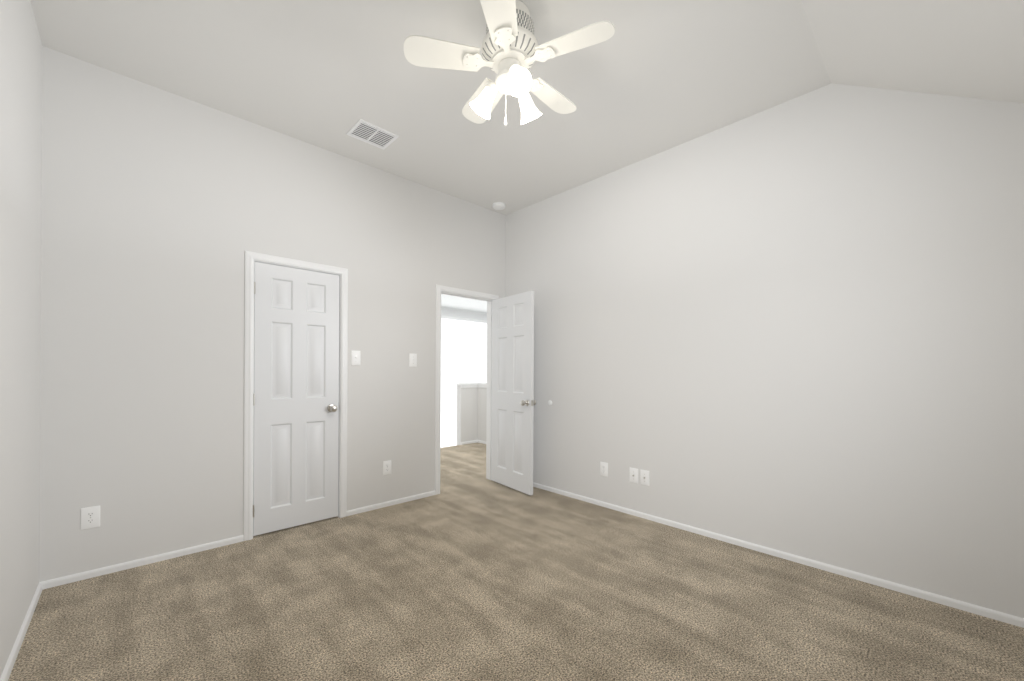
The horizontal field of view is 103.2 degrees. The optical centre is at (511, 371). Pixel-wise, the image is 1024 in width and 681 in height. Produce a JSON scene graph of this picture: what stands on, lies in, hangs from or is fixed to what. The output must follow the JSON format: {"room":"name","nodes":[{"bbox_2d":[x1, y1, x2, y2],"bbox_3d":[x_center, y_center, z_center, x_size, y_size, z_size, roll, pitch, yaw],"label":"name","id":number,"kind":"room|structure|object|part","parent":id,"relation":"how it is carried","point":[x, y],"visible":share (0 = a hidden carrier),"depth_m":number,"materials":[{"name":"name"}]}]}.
{"room":"empty bedroom","nodes":[
{"label":"empty bedroom","id":0,"kind":"room"},
{"bbox_2d":[0,0,47,677],"bbox_3d":[-1.276,-0.294,0.751,0.120,3.050,4.330,0,0,-44],"label":"wall","id":1,"kind":"structure","parent":0,"point":[23,57],"depth_m":1.85,"materials":[{"name":"white paint"}]},
{"bbox_2d":[0,580,47,680],"bbox_3d":[-1.236,1.210,0.797,0.013,0.042,4.090,0,0,-44],"label":"baseboard","id":2,"kind":"structure","parent":1,"relation":"attached to","point":[42,585],"depth_m":1.85,"materials":[{"name":"white paint"}]},
{"bbox_2d":[44,48,503,580],"bbox_3d":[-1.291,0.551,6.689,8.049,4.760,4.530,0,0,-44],"label":"wall","id":3,"kind":"structure","parent":0,"point":[157,197],"depth_m":2.74,"materials":[{"name":"white paint"}]},
{"bbox_2d":[81,506,99,529],"bbox_3d":[-2.502,0.869,2.409,0.080,0.125,0.008,0,0,-44],"label":"electrical outlet","id":4,"kind":"object","parent":3,"relation":"attached to","point":[90,517],"visible":1,"depth_m":2.41,"materials":[{"name":"white plastic"}]},
{"bbox_2d":[48,535,243,587],"bbox_3d":[-2.284,1.205,2.614,0.937,0.042,0.013,0,0,-44],"label":"baseboard","id":5,"kind":"structure","parent":3,"relation":"attached to","point":[59,581],"depth_m":2.55,"materials":[{"name":"white paint"}]},
{"bbox_2d":[243,251,347,540],"bbox_3d":[-1.710,0.178,3.235,0.744,2.102,0.136,0,0,-44],"label":"door frame","id":6,"kind":"structure","parent":3,"relation":"attached to","point":[251,258],"depth_m":2.99,"materials":[{"name":"white paint"}]},
{"bbox_2d":[253,262,338,535],"bbox_3d":[-1.667,0.204,3.182,0.622,2.020,0.106,0,0,-44],"label":"closet door","id":7,"kind":"structure","parent":3,"relation":"in","point":[296,393],"depth_m":3.18,"materials":[{"name":"white paint"}]},
{"bbox_2d":[351,351,359,364],"bbox_3d":[-1.343,-0.114,3.497,0.080,0.125,0.019,0,0,-44],"label":"light switch","id":8,"kind":"object","parent":3,"relation":"attached to","point":[355,357],"visible":1,"depth_m":3.50,"materials":[{"name":"white plastic"}]},
{"bbox_2d":[383,460,390,474],"bbox_3d":[-1.139,0.880,3.705,0.080,0.125,0.008,0,0,-44],"label":"electrical outlet","id":9,"kind":"object","parent":3,"relation":"attached to","point":[386,467],"visible":1,"depth_m":3.70,"materials":[{"name":"white plastic"}]},
{"bbox_2d":[347,490,435,515],"bbox_3d":[-1.087,1.211,3.752,0.880,0.042,0.013,0,0,-44],"label":"baseboard","id":10,"kind":"structure","parent":3,"relation":"attached to","point":[393,502],"depth_m":3.71,"materials":[{"name":"white paint"}]},
{"bbox_2d":[409,353,416,366],"bbox_3d":[-0.942,-0.107,3.879,0.080,0.125,0.019,0,0,-44],"label":"light switch","id":11,"kind":"object","parent":3,"relation":"attached to","point":[412,360],"visible":1,"depth_m":3.88,"materials":[{"name":"white plastic"}]},
{"bbox_2d":[441,307,486,323],"bbox_3d":[-2.004,-1.348,8.899,5.850,0.270,0.130,0,0,-44],"label":"wall","id":12,"kind":"structure","parent":3,"relation":"attached to","point":[462,315],"depth_m":9.68,"materials":[{"name":"white paint"}]},
{"bbox_2d":[435,285,498,494],"bbox_3d":[-0.506,0.184,4.391,0.834,2.102,0.153,0,0,-44],"label":"door frame","id":13,"kind":"structure","parent":3,"relation":"attached to","point":[462,293],"depth_m":4.20,"materials":[{"name":"white paint"}]},
{"bbox_2d":[491,291,535,494],"bbox_3d":[-0.011,0.213,4.295,0.177,2.020,0.712,0,0,-37],"label":"entry door","id":14,"kind":"structure","parent":3,"relation":"in","point":[513,402],"depth_m":4.24,"materials":[{"name":"white paint"}]},
{"bbox_2d":[441,294,486,312],"bbox_3d":[-0.597,-1.525,7.421,6.050,0.100,4.410,0,0,-44],"label":"ceiling","id":15,"kind":"structure","parent":0,"point":[448,301],"depth_m":8.86,"materials":[{"name":"white paint"}]},
{"bbox_2d":[8,479,1023,680],"bbox_3d":[0.040,1.313,2.011,3.777,0.150,4.330,0,0,-44],"label":"floor","id":16,"kind":"structure","parent":0,"point":[484,580],"depth_m":2.08,"materials":[{"name":"beige carpet"}]},
{"bbox_2d":[31,0,1023,214],"bbox_3d":[0.056,-1.493,2.011,3.777,0.917,4.330,0,0,-44],"label":"ceiling","id":17,"kind":"structure","parent":0,"point":[648,78],"depth_m":2.35,"materials":[{"name":"white paint"}]},
{"bbox_2d":[346,119,398,149],"bbox_3d":[-1.070,-1.814,3.120,0.305,0.007,0.255,0,0,-44],"label":"ceiling vent","id":18,"kind":"object","parent":17,"relation":"in","point":[370,133],"visible":1,"depth_m":3.11,"materials":[{"name":"white metal"}]},
{"bbox_2d":[492,202,504,209],"bbox_3d":[-0.142,-1.792,4.415,0.140,0.041,0.140,0,0,-44],"label":"smoke detector","id":19,"kind":"object","parent":17,"relation":"attached to","point":[498,205],"visible":1,"depth_m":4.37,"materials":[{"name":"white plastic"}]},
{"bbox_2d":[404,0,614,125],"bbox_3d":[0.010,-1.510,2.094,0.980,0.603,1.010,0,0,-44],"label":"ceiling fan","id":20,"kind":"object","parent":17,"relation":"hanging from","point":[512,51],"visible":1,"depth_m":1.99,"materials":[{"name":"white"}]},
{"bbox_3d":[0.017,-1.398,2.093,0.354,0.148,0.400,0,0,-44],"label":"lamp shade","id":21,"kind":"part","parent":20,"relation":"part of","materials":[{"name":"white glass"}]},
{"bbox_2d":[504,83,1023,617],"bbox_3d":[1.374,-0.280,3.272,0.120,3.050,4.330,0,0,-44],"label":"wall","id":22,"kind":"structure","parent":0,"point":[794,326],"depth_m":2.61,"materials":[{"name":"white paint"}]},
{"bbox_2d":[600,462,607,476],"bbox_3d":[0.845,0.900,3.729,0.008,0.125,0.080,0,0,-44],"label":"electrical outlet","id":23,"kind":"object","parent":22,"relation":"attached to","point":[603,468],"visible":1,"depth_m":3.73,"materials":[{"name":"white plastic"}]},
{"bbox_2d":[629,467,637,483],"bbox_3d":[1.049,0.901,3.507,0.017,0.125,0.080,0,0,-44],"label":"outlet","id":24,"kind":"object","parent":22,"relation":"attached to","point":[633,478],"visible":1,"depth_m":3.50,"materials":[{"name":"white plastic"}]},
{"bbox_2d":[640,469,648,485],"bbox_3d":[1.120,0.901,3.432,0.017,0.125,0.080,0,0,-44],"label":"outlet","id":25,"kind":"object","parent":22,"relation":"attached to","point":[644,477],"visible":1,"depth_m":3.43,"materials":[{"name":"white plastic"}]},
{"bbox_2d":[533,482,1023,627],"bbox_3d":[1.313,1.224,3.221,0.027,0.042,4.090,0,0,-44],"label":"baseboard","id":26,"kind":"structure","parent":22,"relation":"attached to","point":[883,583],"depth_m":2.55,"materials":[{"name":"white paint"}]},
{"label":"outside","id":27,"kind":"structure","parent":0,"visible":0},
{"bbox_2d":[440,442,485,488],"bbox_3d":[-0.863,1.358,5.479,2.810,0.250,1.940,0,0,-44],"label":"floor carpet","id":28,"kind":"object","parent":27,"point":[462,464],"visible":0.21,"depth_m":5.38,"materials":[{"name":"beige carpet"}]},
{"bbox_2d":[455,382,486,444],"bbox_3d":[-0.181,0.845,6.455,0.520,1.285,1.740,0,0,-44],"label":"half wall","id":29,"kind":"structure","parent":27,"point":[471,409],"depth_m":6.93,"materials":[{"name":"white paint"}]},
{"bbox_2d":[461,440,476,444],"bbox_3d":[-0.732,1.213,6.931,0.340,0.042,0.013,0,0,-44],"label":"trim","id":30,"kind":"structure","parent":29,"relation":"attached to","point":[474,441],"depth_m":6.92,"materials":[{"name":"white paint"}]}
]}

